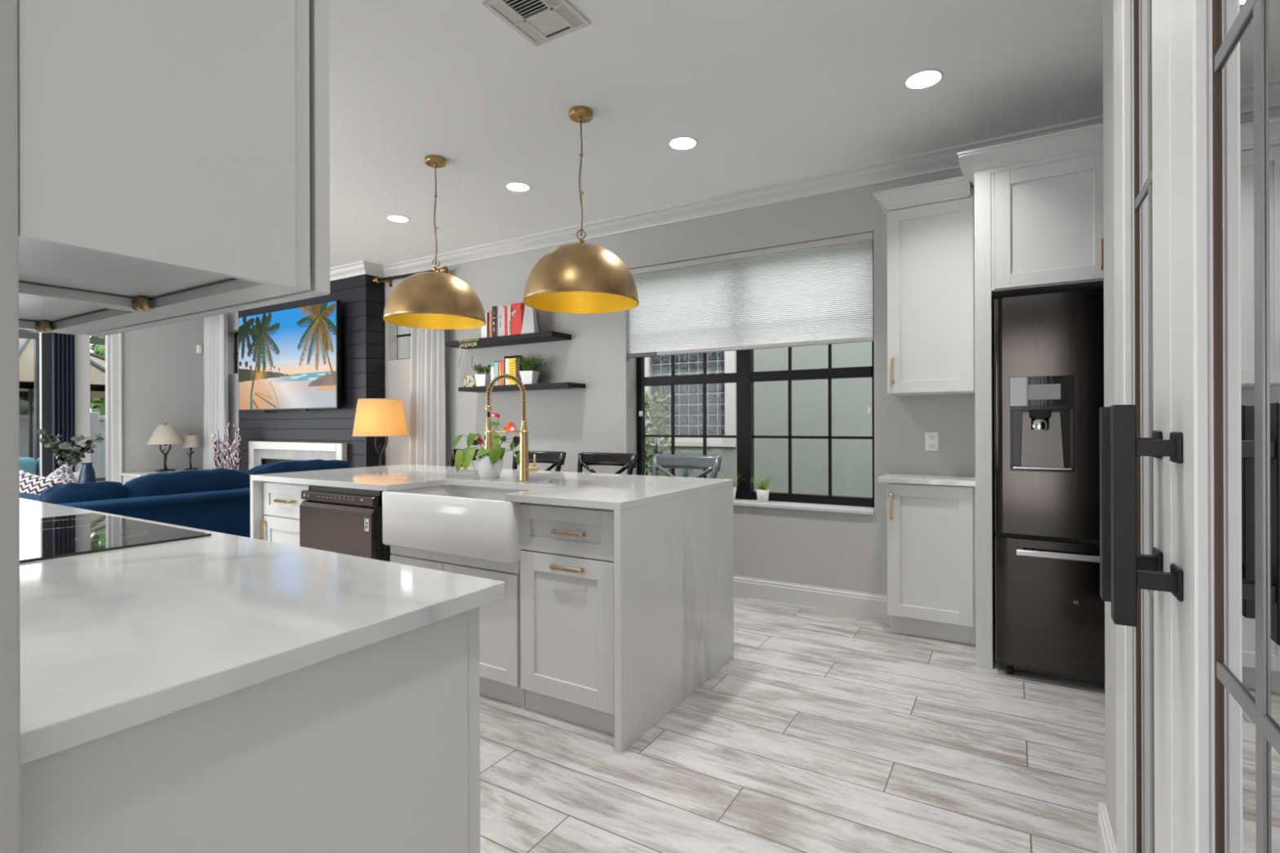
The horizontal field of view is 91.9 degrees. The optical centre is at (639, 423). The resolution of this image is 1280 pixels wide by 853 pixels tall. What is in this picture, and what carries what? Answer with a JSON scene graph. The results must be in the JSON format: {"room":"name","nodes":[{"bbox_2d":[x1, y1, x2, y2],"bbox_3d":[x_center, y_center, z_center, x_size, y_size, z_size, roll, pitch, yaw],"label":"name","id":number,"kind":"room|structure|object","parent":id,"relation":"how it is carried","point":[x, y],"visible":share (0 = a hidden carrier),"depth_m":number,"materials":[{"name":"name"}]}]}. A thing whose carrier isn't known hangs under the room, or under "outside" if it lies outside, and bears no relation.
{"room":"kitchen","nodes":[
{"label":"kitchen","id":0,"kind":"room"},
{"bbox_2d":[0,0,20,852],"bbox_3d":[-1.805,-0.186,1.226,2.845,2.785,0.133,0,0,31],"label":"wall","id":1,"kind":"structure","parent":0,"point":[10,641],"depth_m":0.54,"materials":[{"name":"grey paint"}]},
{"bbox_2d":[18,294,195,337],"bbox_3d":[-0.957,-0.695,0.967,0.392,1.064,0.298,0,0,31],"label":"range hood","id":2,"kind":"object","parent":1,"relation":"attached to","point":[42,315],"visible":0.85,"depth_m":1.03,"materials":[{"name":"grey paint"}]},
{"bbox_2d":[17,0,329,318],"bbox_3d":[-0.632,-0.696,0.773,0.360,1.064,0.298,0,0,31],"label":"upper cabinet","id":3,"kind":"object","parent":1,"relation":"attached to","point":[174,155],"visible":1,"depth_m":0.68,"materials":[{"name":"grey paint"}]},
{"bbox_2d":[108,317,204,481],"bbox_3d":[-7.611,-0.166,5.159,0.160,2.785,7.205,0,0,31],"label":"wall","id":4,"kind":"structure","parent":0,"point":[163,370],"depth_m":7.72,"materials":[{"name":"grey paint"}]},
{"bbox_2d":[39,332,53,477],"bbox_3d":[-7.096,0.024,6.014,0.100,2.398,2.399,0,0,31],"label":"curtain","id":5,"kind":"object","parent":4,"relation":"in","point":[45,339],"depth_m":6.85,"materials":[{"name":"grey fabric"}]},
{"bbox_2d":[52,332,75,472],"bbox_3d":[-6.397,0.002,6.872,0.042,2.400,0.189,0,0,31],"label":"drape","id":6,"kind":"object","parent":4,"relation":"hanging from","point":[63,344],"visible":0.44,"depth_m":6.86,"materials":[{"name":"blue fabric"}]},
{"bbox_2d":[74,333,122,484],"bbox_3d":[-6.927,-0.021,6.111,0.030,2.490,2.940,0,0,31],"label":"trim","id":7,"kind":"structure","parent":4,"relation":"attached to","point":[82,342],"depth_m":7.11,"materials":[{"name":"grey paint"}]},
{"bbox_2d":[105,335,109,481],"bbox_3d":[-6.365,-0.028,7.260,0.070,2.298,0.198,0,0,31],"label":"window frame","id":8,"kind":"structure","parent":4,"relation":"in","point":[107,362],"depth_m":7.32,"materials":[{"name":"grey paint"}]},
{"bbox_2d":[238,274,385,472],"bbox_3d":[-3.673,-0.135,6.811,2.408,2.695,0.218,0,0,31],"label":"wall","id":9,"kind":"structure","parent":0,"point":[362,300],"depth_m":6.26,"materials":[{"name":"black wood"}]},
{"bbox_2d":[238,299,341,412],"bbox_3d":[-3.803,-0.684,6.699,1.887,1.105,0.102,0,0,31],"label":"television","id":10,"kind":"object","parent":9,"relation":"attached to","point":[289,359],"visible":1,"depth_m":6.59,"materials":[{"name":"black glass"}]},
{"bbox_2d":[248,441,346,469],"bbox_3d":[-3.725,0.706,6.679,1.760,1.014,0.061,0,0,31],"label":"fireplace","id":11,"kind":"object","parent":9,"relation":"attached to","point":[260,453],"visible":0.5,"depth_m":6.68,"materials":[{"name":"grey stone"}]},
{"bbox_2d":[329,260,384,281],"bbox_3d":[-3.701,-1.522,6.772,2.588,0.100,0.308,0,0,31],"label":"trim","id":12,"kind":"structure","parent":9,"relation":"attached to","point":[360,268],"depth_m":6.15,"materials":[{"name":"grey paint"}]},
{"bbox_2d":[474,373,490,386],"bbox_3d":[-1.357,-0.373,5.364,0.110,0.105,0.110,0,0,19],"label":"pot","id":13,"kind":"object","parent":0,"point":[482,380],"depth_m":5.32,"materials":[{"name":"white ceramic"}]},
{"bbox_2d":[519,370,539,384],"bbox_3d":[-0.909,-0.377,5.095,0.124,0.110,0.124,0,0,19],"label":"pot","id":14,"kind":"object","parent":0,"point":[526,377],"depth_m":5.05,"materials":[{"name":"white ceramic"}]},
{"bbox_2d":[225,115,1102,633],"bbox_3d":[-1.222,-0.188,5.540,10.800,2.785,0.310,0,0,31],"label":"wall","id":15,"kind":"structure","parent":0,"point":[828,549],"depth_m":4.36,"materials":[{"name":"grey paint"}]},
{"bbox_2d":[234,332,238,373],"bbox_3d":[-5.001,-0.908,7.876,0.558,0.548,0.028,0,0,31],"label":"window","id":16,"kind":"structure","parent":15,"relation":"attached to","point":[236,334],"depth_m":8.01,"materials":[{"name":"black paint"}]},
{"bbox_2d":[384,321,410,360],"bbox_3d":[-2.315,-0.902,6.200,0.648,0.519,0.135,0,0,31],"label":"window","id":17,"kind":"structure","parent":15,"relation":"attached to","point":[405,335],"depth_m":6.30,"materials":[{"name":"white paint"}]},
{"bbox_2d":[371,266,450,287],"bbox_3d":[-2.187,-1.410,5.947,1.013,0.111,0.160,0,0,31],"label":"curtain rod","id":18,"kind":"object","parent":15,"relation":"attached to","point":[444,269],"visible":0.82,"depth_m":5.99,"materials":[{"name":"gold metal"}]},
{"bbox_2d":[408,327,445,466],"bbox_3d":[-2.004,-0.096,5.793,0.498,2.565,0.122,0,0,31],"label":"curtain","id":19,"kind":"object","parent":18,"relation":"hanging from","point":[427,434],"visible":0.54,"depth_m":5.75,"materials":[{"name":"white fabric"}]},
{"bbox_2d":[444,330,571,349],"bbox_3d":[-1.141,-0.707,5.266,1.204,0.042,0.254,0,0,31],"label":"floating shelf","id":20,"kind":"object","parent":15,"relation":"attached to","point":[551,335],"visible":0.98,"depth_m":5.13,"materials":[{"name":"black wood"}]},
{"bbox_2d":[457,337,478,368],"bbox_3d":[-1.471,-0.607,5.300,0.240,0.258,0.017,0,0,31],"label":"hanging ornament","id":21,"kind":"object","parent":20,"relation":"hanging from","point":[474,344],"visible":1,"depth_m":5.30,"materials":[{"name":"gold metal"}]},
{"bbox_2d":[481,313,487,337],"bbox_3d":[-1.294,-0.835,5.360,0.064,0.215,0.155,0,0,31],"label":"book","id":22,"kind":"object","parent":20,"relation":"on","point":[484,329],"visible":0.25,"depth_m":5.29,"materials":[{"name":"white paper"}]},
{"bbox_2d":[488,311,492,337],"bbox_3d":[-1.229,-0.844,5.321,0.030,0.232,0.156,0,0,31],"label":"book","id":23,"kind":"object","parent":20,"relation":"on","point":[490,312],"visible":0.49,"depth_m":5.25,"materials":[{"name":"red paper"}]},
{"bbox_2d":[492,306,496,337],"bbox_3d":[-1.196,-0.862,5.301,0.041,0.268,0.156,0,0,31],"label":"book","id":24,"kind":"object","parent":20,"relation":"on","point":[494,308],"visible":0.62,"depth_m":5.23,"materials":[{"name":"black paper"}]},
{"bbox_2d":[497,305,506,336],"bbox_3d":[-1.132,-0.859,5.263,0.060,0.262,0.156,0,0,31],"label":"book","id":25,"kind":"object","parent":20,"relation":"on","point":[500,308],"visible":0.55,"depth_m":5.19,"materials":[{"name":"grey paper"}]},
{"bbox_2d":[503,306,507,335],"bbox_3d":[-1.086,-0.852,5.235,0.042,0.248,0.156,0,0,31],"label":"book","id":26,"kind":"object","parent":20,"relation":"on","point":[505,308],"visible":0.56,"depth_m":5.17,"materials":[{"name":"red paper"}]},
{"bbox_2d":[507,305,511,335],"bbox_3d":[-1.049,-0.856,5.213,0.037,0.255,0.156,0,0,31],"label":"book","id":27,"kind":"object","parent":20,"relation":"on","point":[508,306],"visible":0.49,"depth_m":5.15,"materials":[{"name":"beige paper"}]},
{"bbox_2d":[511,302,524,334],"bbox_3d":[-0.982,-0.863,5.170,0.110,0.268,0.159,0,0,31],"label":"book","id":28,"kind":"object","parent":20,"relation":"on","point":[517,314],"visible":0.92,"depth_m":5.10,"materials":[{"name":"red paper"}]},
{"bbox_2d":[518,304,538,333],"bbox_3d":[-0.919,-0.862,5.062,0.157,0.266,0.113,0,0,11],"label":"books","id":29,"kind":"object","parent":20,"relation":"on","point":[530,325],"visible":0.83,"depth_m":5.02,"materials":[{"name":"white paper"}]},
{"bbox_2d":[457,382,585,392],"bbox_3d":[-1.014,-0.304,5.202,1.205,0.035,0.234,0,0,31],"label":"floating shelf","id":30,"kind":"object","parent":15,"relation":"attached to","point":[562,385],"visible":0.98,"depth_m":5.08,"materials":[{"name":"black wood"}]},
{"bbox_2d":[464,375,475,386],"bbox_3d":[-1.475,-0.369,5.433,0.127,0.098,0.065,0,0,31],"label":"picture frame","id":31,"kind":"object","parent":30,"relation":"on","point":[469,381],"visible":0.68,"depth_m":5.40,"materials":[{"name":"gold metal"}]},
{"bbox_2d":[473,363,490,386],"bbox_3d":[-1.363,-0.421,5.361,0.228,0.202,0.185,0,0,31],"label":"potted grass","id":32,"kind":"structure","parent":30,"relation":"on","point":[482,379],"depth_m":5.33,"materials":[{"name":"white ceramic"}]},
{"bbox_2d":[490,360,498,382],"bbox_3d":[-1.211,-0.428,5.311,0.038,0.215,0.156,0,0,31],"label":"book","id":33,"kind":"object","parent":30,"relation":"on","point":[492,363],"visible":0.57,"depth_m":5.24,"materials":[{"name":"white paper"}]},
{"bbox_2d":[509,358,517,385],"bbox_3d":[-1.046,-0.432,5.147,0.076,0.222,0.046,0,0,31],"label":"book","id":34,"kind":"object","parent":30,"relation":"on","point":[513,370],"visible":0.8,"depth_m":5.12,"materials":[{"name":"yellow paper"}]},
{"bbox_2d":[504,355,523,385],"bbox_3d":[-1.053,-0.444,5.161,0.156,0.245,0.060,0,0,31],"label":"book","id":35,"kind":"object","parent":30,"relation":"on","point":[506,357],"visible":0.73,"depth_m":5.16,"materials":[{"name":"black paper"}]},
{"bbox_2d":[516,359,523,384],"bbox_3d":[-0.994,-0.427,5.114,0.033,0.210,0.040,0,0,31],"label":"book","id":36,"kind":"object","parent":30,"relation":"on","point":[519,368],"visible":0.53,"depth_m":5.10,"materials":[{"name":"grey paper"}]},
{"bbox_2d":[513,354,546,384],"bbox_3d":[-0.913,-0.443,5.102,0.249,0.243,0.257,0,0,-29],"label":"potted grass","id":37,"kind":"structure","parent":30,"relation":"on","point":[531,376],"depth_m":5.05,"materials":[{"name":"white ceramic"}]},
{"bbox_2d":[718,472,746,500],"bbox_3d":[0.645,0.445,4.411,0.260,0.195,0.155,0,0,31],"label":"potted grass","id":38,"kind":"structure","parent":15,"relation":"on","point":[730,477],"depth_m":4.41,"materials":[{"name":"white ceramic"}]},
{"bbox_2d":[627,231,873,358],"bbox_3d":[0.692,-0.858,4.357,1.815,0.685,0.050,0,0,31],"label":"cellular shade","id":39,"kind":"object","parent":15,"relation":"attached to","point":[818,292],"visible":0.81,"depth_m":4.28,"materials":[{"name":"white fabric"}]},
{"bbox_2d":[636,240,874,506],"bbox_3d":[0.762,-0.330,4.469,1.823,1.743,0.077,0,0,31],"label":"window","id":40,"kind":"structure","parent":15,"relation":"attached to","point":[744,377],"depth_m":4.43,"materials":[{"name":"black paint"}]},
{"bbox_2d":[747,475,775,502],"bbox_3d":[0.851,0.449,4.268,0.228,0.186,0.189,0,0,31],"label":"potted grass","id":41,"kind":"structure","parent":15,"relation":"on","point":[762,494],"depth_m":4.25,"materials":[{"name":"white ceramic"}]},
{"bbox_2d":[755,488,768,502],"bbox_3d":[0.849,0.498,4.280,0.090,0.088,0.090,0,0,31],"label":"pot","id":42,"kind":"object","parent":41,"relation":"on","point":[762,495],"depth_m":4.25,"materials":[{"name":"white ceramic"}]},
{"bbox_2d":[733,575,889,618],"bbox_3d":[-2.074,1.139,5.970,8.488,0.137,0.016,0,0,31],"label":"baseboard","id":43,"kind":"structure","parent":15,"relation":"attached to","point":[824,597],"depth_m":4.04,"materials":[{"name":"grey paint"}]},
{"bbox_2d":[872,175,974,396],"bbox_3d":[1.631,-0.736,3.522,0.512,1.136,0.388,0,0,31],"label":"upper cabinet","id":44,"kind":"object","parent":15,"relation":"attached to","point":[931,225],"visible":0.91,"depth_m":3.40,"materials":[{"name":"grey paint"}]},
{"bbox_2d":[924,431,938,451],"bbox_3d":[1.736,0.105,3.681,0.073,0.114,0.010,0,0,31],"label":"wall outlet","id":45,"kind":"object","parent":15,"relation":"attached to","point":[931,438],"visible":1,"depth_m":3.68,"materials":[{"name":"white plastic"}]},
{"bbox_3d":[-5.194,-1.392,7.770,1.100,0.028,0.133,0,0,31],"label":"curtain rod","id":46,"kind":"object","parent":15,"relation":"attached to","visible":0},
{"bbox_2d":[203,313,228,469],"bbox_3d":[-5.349,-0.084,7.803,0.553,2.565,0.122,0,0,31],"label":"curtain","id":47,"kind":"object","parent":46,"relation":"hanging from","point":[215,327],"visible":0.64,"depth_m":7.75,"materials":[{"name":"white fabric"}]},
{"bbox_2d":[328,0,1102,267],"bbox_3d":[-3.107,-1.634,2.508,10.900,0.120,7.505,0,0,31],"label":"ceiling","id":48,"kind":"structure","parent":0,"point":[767,91],"depth_m":3.01,"materials":[{"name":"white paint"}]},
{"bbox_2d":[386,214,408,222],"bbox_3d":[-1.858,-1.576,4.753,0.164,0.005,0.164,0,0,31],"label":"recessed light","id":49,"kind":"object","parent":48,"relation":"in","point":[396,218],"visible":1,"depth_m":4.74,"materials":[{"name":"white plastic"}]},
{"bbox_2d":[382,155,486,329],"bbox_3d":[-1.220,-1.094,3.694,0.582,0.974,0.582,0,0,44],"label":"dome pendant","id":50,"kind":"object","parent":48,"relation":"hanging from","point":[430,300],"visible":1,"depth_m":3.52,"materials":[{"name":"gold metal"}]},
{"bbox_2d":[505,182,530,191],"bbox_3d":[-0.813,-1.579,4.125,0.164,0.005,0.164,0,0,31],"label":"recessed light","id":51,"kind":"object","parent":48,"relation":"in","point":[514,186],"visible":1,"depth_m":4.11,"materials":[{"name":"white"}]},
{"bbox_2d":[482,0,591,46],"bbox_3d":[-0.393,-1.578,2.383,0.282,0.009,0.306,0,0,31],"label":"ceiling vent","id":52,"kind":"object","parent":48,"relation":"in","point":[535,20],"visible":1,"depth_m":2.40,"materials":[{"name":"white metal"}]},
{"bbox_2d":[523,106,639,313],"bbox_3d":[-0.298,-1.097,3.140,0.582,0.974,0.582,0,0,44],"label":"dome pendant","id":53,"kind":"object","parent":48,"relation":"hanging from","point":[580,277],"visible":1,"depth_m":2.97,"materials":[{"name":"gold metal"}]},
{"bbox_2d":[668,136,697,149],"bbox_3d":[0.242,-1.583,3.491,0.164,0.005,0.164,0,0,31],"label":"recessed light","id":54,"kind":"object","parent":48,"relation":"in","point":[679,142],"visible":1,"depth_m":3.48,"materials":[{"name":"white plastic"}]},
{"bbox_2d":[904,68,943,88],"bbox_3d":[1.307,-1.587,2.852,0.164,0.005,0.164,0,0,31],"label":"recessed light","id":55,"kind":"object","parent":48,"relation":"in","point":[924,78],"visible":1,"depth_m":2.84,"materials":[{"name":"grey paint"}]},
{"bbox_2d":[480,595,1105,852],"bbox_3d":[-3.097,1.261,2.508,10.900,0.100,7.505,0,0,31],"label":"floor","id":56,"kind":"structure","parent":0,"point":[824,731],"depth_m":2.20,"materials":[{"name":"grey wood"}]},
{"bbox_2d":[119,469,198,484],"bbox_3d":[-5.722,0.869,7.506,0.573,0.582,0.770,0,0,31],"label":"console table","id":57,"kind":"object","parent":56,"relation":"on","point":[126,477],"visible":0.06,"depth_m":7.28,"materials":[{"name":"grey paint"}]},
{"bbox_2d":[146,423,184,471],"bbox_3d":[-5.755,0.286,7.507,0.373,0.584,0.373,0,0,31],"label":"table lamp","id":58,"kind":"object","parent":57,"relation":"on","point":[165,434],"visible":1,"depth_m":7.43,"materials":[{"name":"beige fabric"}]},
{"bbox_2d":[181,433,199,470],"bbox_3d":[-5.616,0.349,7.738,0.193,0.457,0.193,0,0,31],"label":"table lamp","id":59,"kind":"object","parent":57,"relation":"on","point":[190,441],"visible":0.99,"depth_m":7.70,"materials":[{"name":"beige fabric"}]},
{"bbox_2d":[19,459,352,537],"bbox_3d":[-3.451,0.707,4.732,1.985,0.849,2.185,0,0,31],"label":"sectional sofa","id":60,"kind":"object","parent":56,"relation":"on","point":[217,500],"visible":0.33,"depth_m":3.94,"materials":[{"name":"blue fabric"}]},
{"bbox_2d":[19,469,64,495],"bbox_3d":[-4.167,0.499,4.226,0.397,0.390,0.181,0,0,-1],"label":"throw pillow","id":61,"kind":"object","parent":60,"relation":"on","point":[30,483],"visible":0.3,"depth_m":4.19,"materials":[{"name":"fabric"}]},
{"bbox_2d":[46,462,78,484],"bbox_3d":[-4.283,0.495,4.558,0.416,0.414,0.176,0,0,-2],"label":"throw pillow","id":62,"kind":"object","parent":60,"relation":"on","point":[64,472],"visible":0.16,"depth_m":4.54,"materials":[{"name":"fabric"}]},
{"bbox_2d":[37,480,128,503],"bbox_3d":[-3.338,0.556,3.721,0.328,0.431,0.419,0,0,31],"label":"cushion","id":63,"kind":"object","parent":60,"relation":"on","point":[70,492],"depth_m":3.63,"materials":[{"name":"blue fabric"}]},
{"bbox_2d":[123,467,249,497],"bbox_3d":[-3.038,0.523,4.180,0.328,0.436,0.795,0,0,31],"label":"cushion","id":64,"kind":"object","parent":60,"relation":"on","point":[219,479],"depth_m":4.06,"materials":[{"name":"blue fabric"}]},
{"bbox_2d":[245,459,352,475],"bbox_3d":[-2.647,0.509,4.858,0.346,0.458,0.863,0,0,31],"label":"cushion","id":65,"kind":"object","parent":60,"relation":"on","point":[310,464],"depth_m":4.72,"materials":[{"name":"blue fabric"}]},
{"bbox_2d":[210,422,241,470],"bbox_3d":[-4.697,0.596,7.022,0.334,1.240,0.276,0,0,-25],"label":"arrangement","id":66,"kind":"object","parent":56,"relation":"on","point":[221,461],"visible":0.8,"depth_m":7.02,"materials":[{"name":"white plant"}]},
{"bbox_2d":[20,607,479,852],"bbox_3d":[-1.612,0.764,1.557,2.748,0.883,0.628,0,0,31],"label":"base cabinet","id":67,"kind":"object","parent":56,"relation":"on","point":[375,748],"visible":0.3,"depth_m":0.82,"materials":[{"name":"grey paint"}]},
{"bbox_2d":[19,497,505,765],"bbox_3d":[-1.607,0.306,1.565,2.790,0.030,0.650,0,0,31],"label":"countertop","id":68,"kind":"structure","parent":67,"relation":"on","point":[113,641],"depth_m":0.93,"materials":[{"name":"stone"}]},
{"bbox_2d":[19,512,211,563],"bbox_3d":[-1.566,0.288,1.569,0.758,0.006,0.525,0,0,31],"label":"cooktop","id":69,"kind":"object","parent":68,"relation":"in","point":[52,537],"visible":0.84,"depth_m":1.59,"materials":[{"name":"black glass"}]},
{"bbox_2d":[260,481,311,546],"bbox_3d":[-1.828,0.765,3.737,0.463,0.883,0.679,0,0,31],"label":"base cabinet","id":70,"kind":"object","parent":56,"relation":"on","point":[282,501],"visible":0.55,"depth_m":3.49,"materials":[{"name":"grey paint"}]},
{"bbox_2d":[299,484,391,561],"bbox_3d":[-1.361,0.763,3.421,0.649,0.883,0.699,0,0,31],"label":"dishwasher","id":71,"kind":"object","parent":56,"relation":"on","point":[340,520],"visible":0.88,"depth_m":3.10,"materials":[{"name":"black metal"}]},
{"bbox_2d":[390,546,524,708],"bbox_3d":[-0.698,0.761,3.075,0.832,0.883,0.650,0,0,31],"label":"base cabinet","id":72,"kind":"object","parent":56,"relation":"on","point":[500,620],"visible":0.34,"depth_m":2.66,"materials":[{"name":"grey paint"}]},
{"bbox_2d":[249,464,733,752],"bbox_3d":[-0.881,0.746,3.363,2.534,0.914,1.065,0,0,31],"label":"countertop","id":73,"kind":"structure","parent":72,"relation":"on","point":[673,582],"depth_m":2.67,"materials":[{"name":"stone"}]},
{"bbox_2d":[382,484,527,564],"bbox_3d":[-0.765,0.447,2.927,0.828,0.255,0.452,0,0,31],"label":"sink","id":74,"kind":"object","parent":73,"relation":"in","point":[477,522],"visible":0.7,"depth_m":2.72,"materials":[{"name":"white ceramic"}]},
{"bbox_2d":[452,409,519,478],"bbox_3d":[-0.811,0.106,3.303,0.350,0.365,0.164,0,0,4],"label":"anthurium","id":75,"kind":"object","parent":73,"relation":"on","point":[490,465],"visible":0.94,"depth_m":3.26,"materials":[{"name":"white plant"}]},
{"bbox_2d":[475,455,503,478],"bbox_3d":[-0.803,0.230,3.311,0.148,0.118,0.148,0,0,31],"label":"pot","id":76,"kind":"object","parent":75,"relation":"on","point":[487,466],"depth_m":3.25,"materials":[{"name":"white ceramic"}]},
{"bbox_2d":[484,373,538,481],"bbox_3d":[-0.641,0.019,3.073,0.269,0.539,0.074,0,0,-26],"label":"kitchen faucet","id":77,"kind":"object","parent":73,"relation":"on","point":[524,468],"visible":1,"depth_m":3.09,"materials":[{"name":"gold metal"}]},
{"bbox_2d":[449,448,486,466],"bbox_3d":[-1.267,0.693,4.159,0.421,1.026,0.512,0,0,31],"label":"counter stool","id":78,"kind":"object","parent":56,"relation":"on","point":[453,451],"visible":0.07,"depth_m":4.39,"materials":[{"name":"black"}]},
{"bbox_2d":[511,450,566,471],"bbox_3d":[-0.761,0.691,3.855,0.421,1.026,0.512,0,0,31],"label":"counter stool","id":79,"kind":"object","parent":56,"relation":"on","point":[556,458],"visible":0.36,"depth_m":4.01,"materials":[{"name":"black"}]},
{"bbox_2d":[520,502,614,735],"bbox_3d":[-0.128,0.759,2.716,0.509,0.883,0.679,0,0,31],"label":"base cabinet","id":80,"kind":"object","parent":56,"relation":"on","point":[567,655],"visible":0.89,"depth_m":2.46,"materials":[{"name":"grey paint"}]},
{"bbox_2d":[577,452,638,475],"bbox_3d":[-0.303,0.689,3.579,0.421,1.026,0.512,0,0,31],"label":"counter stool","id":81,"kind":"object","parent":56,"relation":"on","point":[627,460],"visible":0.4,"depth_m":3.77,"materials":[{"name":"black"}]},
{"bbox_2d":[652,453,721,478],"bbox_3d":[0.156,0.688,3.304,0.421,1.026,0.512,0,0,31],"label":"counter stool","id":82,"kind":"object","parent":56,"relation":"on","point":[660,462],"visible":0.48,"depth_m":3.49,"materials":[{"name":"grey wood"}]},
{"bbox_2d":[877,472,975,644],"bbox_3d":[1.653,0.748,3.532,0.495,0.893,0.354,0,0,31],"label":"base cabinet","id":83,"kind":"object","parent":56,"relation":"on","point":[931,528],"depth_m":3.40,"materials":[{"name":"grey paint"}]},
{"bbox_2d":[957,123,1103,669],"bbox_3d":[2.226,-0.068,3.006,1.168,2.520,0.661,0,0,31],"label":"refrigerator surround","id":84,"kind":"object","parent":56,"relation":"on","point":[1039,200],"visible":0.42,"depth_m":2.96,"materials":[{"name":"grey paint"}]},
{"bbox_2d":[994,288,1105,684],"bbox_3d":[2.225,0.297,2.957,0.908,1.790,0.680,0,0,31],"label":"refrigerator","id":85,"kind":"object","parent":56,"relation":"on","point":[1049,348],"visible":0.5,"depth_m":2.83,"materials":[{"name":"black metal"}]},
{"bbox_3d":[-4.681,0.936,5.311,0.600,0.560,0.560,0,0,31],"label":"end table","id":86,"kind":"object","parent":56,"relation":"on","visible":0},
{"bbox_2d":[35,429,104,479],"bbox_3d":[-4.812,0.351,5.216,0.539,0.610,0.229,0,0,14],"label":"leafy plant","id":87,"kind":"object","parent":86,"relation":"on","point":[66,453],"visible":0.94,"depth_m":5.21,"materials":[{"name":"green plant"}]},
{"bbox_2d":[77,462,96,483],"bbox_3d":[-4.617,0.491,5.167,0.120,0.330,0.120,0,0,31],"label":"vase","id":88,"kind":"object","parent":86,"relation":"on","point":[86,473],"visible":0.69,"depth_m":5.13,"materials":[{"name":"blue ceramic"}]},
{"bbox_3d":[-2.367,0.881,5.647,0.520,0.655,0.420,0,0,31],"label":"side table","id":89,"kind":"object","parent":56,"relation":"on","visible":0},
{"bbox_2d":[352,396,407,466],"bbox_3d":[-2.369,0.154,5.647,0.467,0.798,0.467,0,0,31],"label":"table lamp","id":90,"kind":"object","parent":89,"relation":"on","point":[380,417],"visible":0.81,"depth_m":5.47,"materials":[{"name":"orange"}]},
{"bbox_2d":[1102,0,1115,845],"bbox_3d":[0.018,-0.193,-0.513,0.120,2.785,5.140,0,0,31],"label":"wall","id":91,"kind":"structure","parent":0,"point":[1108,5],"depth_m":1.63,"materials":[{"name":"grey paint"}]},
{"bbox_2d":[1099,0,1173,852],"bbox_3d":[0.918,-0.027,1.164,0.125,2.423,0.580,0,0,31],"label":"door","id":92,"kind":"structure","parent":91,"relation":"in","point":[1141,28],"depth_m":1.18,"materials":[{"name":"grey paint"}]},
{"bbox_2d":[1110,0,1279,852],"bbox_3d":[0.615,-0.026,0.660,0.125,2.423,0.592,0,0,31],"label":"door","id":93,"kind":"structure","parent":91,"relation":"in","point":[1223,447],"depth_m":0.77,"materials":[{"name":"grey paint"}]},
{"bbox_3d":[1.859,-0.199,1.309,1.160,2.785,0.120,0,0,31],"label":"wall","id":94,"kind":"structure","parent":0,"visible":0},
{"bbox_2d":[1097,800,1115,852],"bbox_3d":[1.675,1.126,1.321,1.096,0.137,0.326,0,0,31],"label":"baseboard","id":95,"kind":"structure","parent":94,"relation":"attached to","point":[1106,844],"depth_m":1.66,"materials":[{"name":"grey paint"}]},
{"label":"outside","id":96,"kind":"structure","parent":0,"visible":0},
{"bbox_3d":[-14.141,1.399,10.833,16.590,0.100,20.000,0,0,31],"label":"floor","id":97,"kind":"structure","parent":96,"visible":0},
{"bbox_2d":[18,328,34,414],"bbox_3d":[-12.132,-0.328,11.230,2.905,3.334,2.873,0,0,31],"label":"tree","id":98,"kind":"object","parent":97,"relation":"on","point":[24,401],"visible":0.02,"depth_m":11.09,"materials":[{"name":"green plant"}]},
{"bbox_2d":[19,457,39,475],"bbox_3d":[-7.628,0.876,7.881,0.700,0.900,1.050,0,0,31],"label":"outdoor sofa","id":99,"kind":"object","parent":97,"relation":"on","point":[28,464],"visible":0.18,"depth_m":7.89,"materials":[{"name":"teal fabric"}]},
{"bbox_2d":[18,331,105,457],"bbox_3d":[-9.418,-0.047,9.567,3.274,2.758,3.274,0,0,31],"label":"patio umbrella","id":100,"kind":"object","parent":97,"relation":"on","point":[26,353],"visible":0.2,"depth_m":9.16,"materials":[{"name":"grey"}]},
{"bbox_2d":[18,330,105,481],"bbox_3d":[-8.314,-0.236,7.620,0.100,3.130,8.500,0,0,31],"label":"screen enclosure","id":101,"kind":"object","parent":97,"relation":"on","point":[26,335],"visible":0.05,"depth_m":8.16,"materials":[{"name":"grey"}]},
{"bbox_2d":[19,412,105,482],"bbox_3d":[-11.397,0.564,9.182,0.160,1.550,16.000,0,0,31],"label":"vinyl fence","id":102,"kind":"object","parent":97,"relation":"on","point":[97,421],"visible":0.09,"depth_m":11.35,"materials":[{"name":"grey plastic"}]},
{"bbox_2d":[89,335,105,415],"bbox_3d":[-11.190,-0.844,14.036,2.720,4.450,2.760,0,0,7],"label":"tree","id":103,"kind":"object","parent":97,"relation":"on","point":[97,405],"visible":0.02,"depth_m":13.13,"materials":[{"name":"green plant"}]},
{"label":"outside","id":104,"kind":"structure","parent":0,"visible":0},
{"bbox_3d":[-1.367,1.390,7.425,16.000,0.130,2.685,0,0,31],"label":"floor","id":105,"kind":"structure","parent":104,"visible":0},
{"bbox_2d":[644,391,675,476],"bbox_3d":[0.093,0.491,6.300,0.610,1.659,0.629,0,0,31],"label":"shrub","id":106,"kind":"object","parent":105,"relation":"on","point":[651,405],"visible":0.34,"depth_m":6.24,"materials":[{"name":"green plant"}]},
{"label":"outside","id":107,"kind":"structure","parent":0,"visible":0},
{"bbox_2d":[400,325,872,497],"bbox_3d":[-0.842,-0.247,8.794,15.500,3.300,0.290,0,0,31],"label":"house","id":108,"kind":"structure","parent":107,"point":[851,397],"depth_m":7.17,"materials":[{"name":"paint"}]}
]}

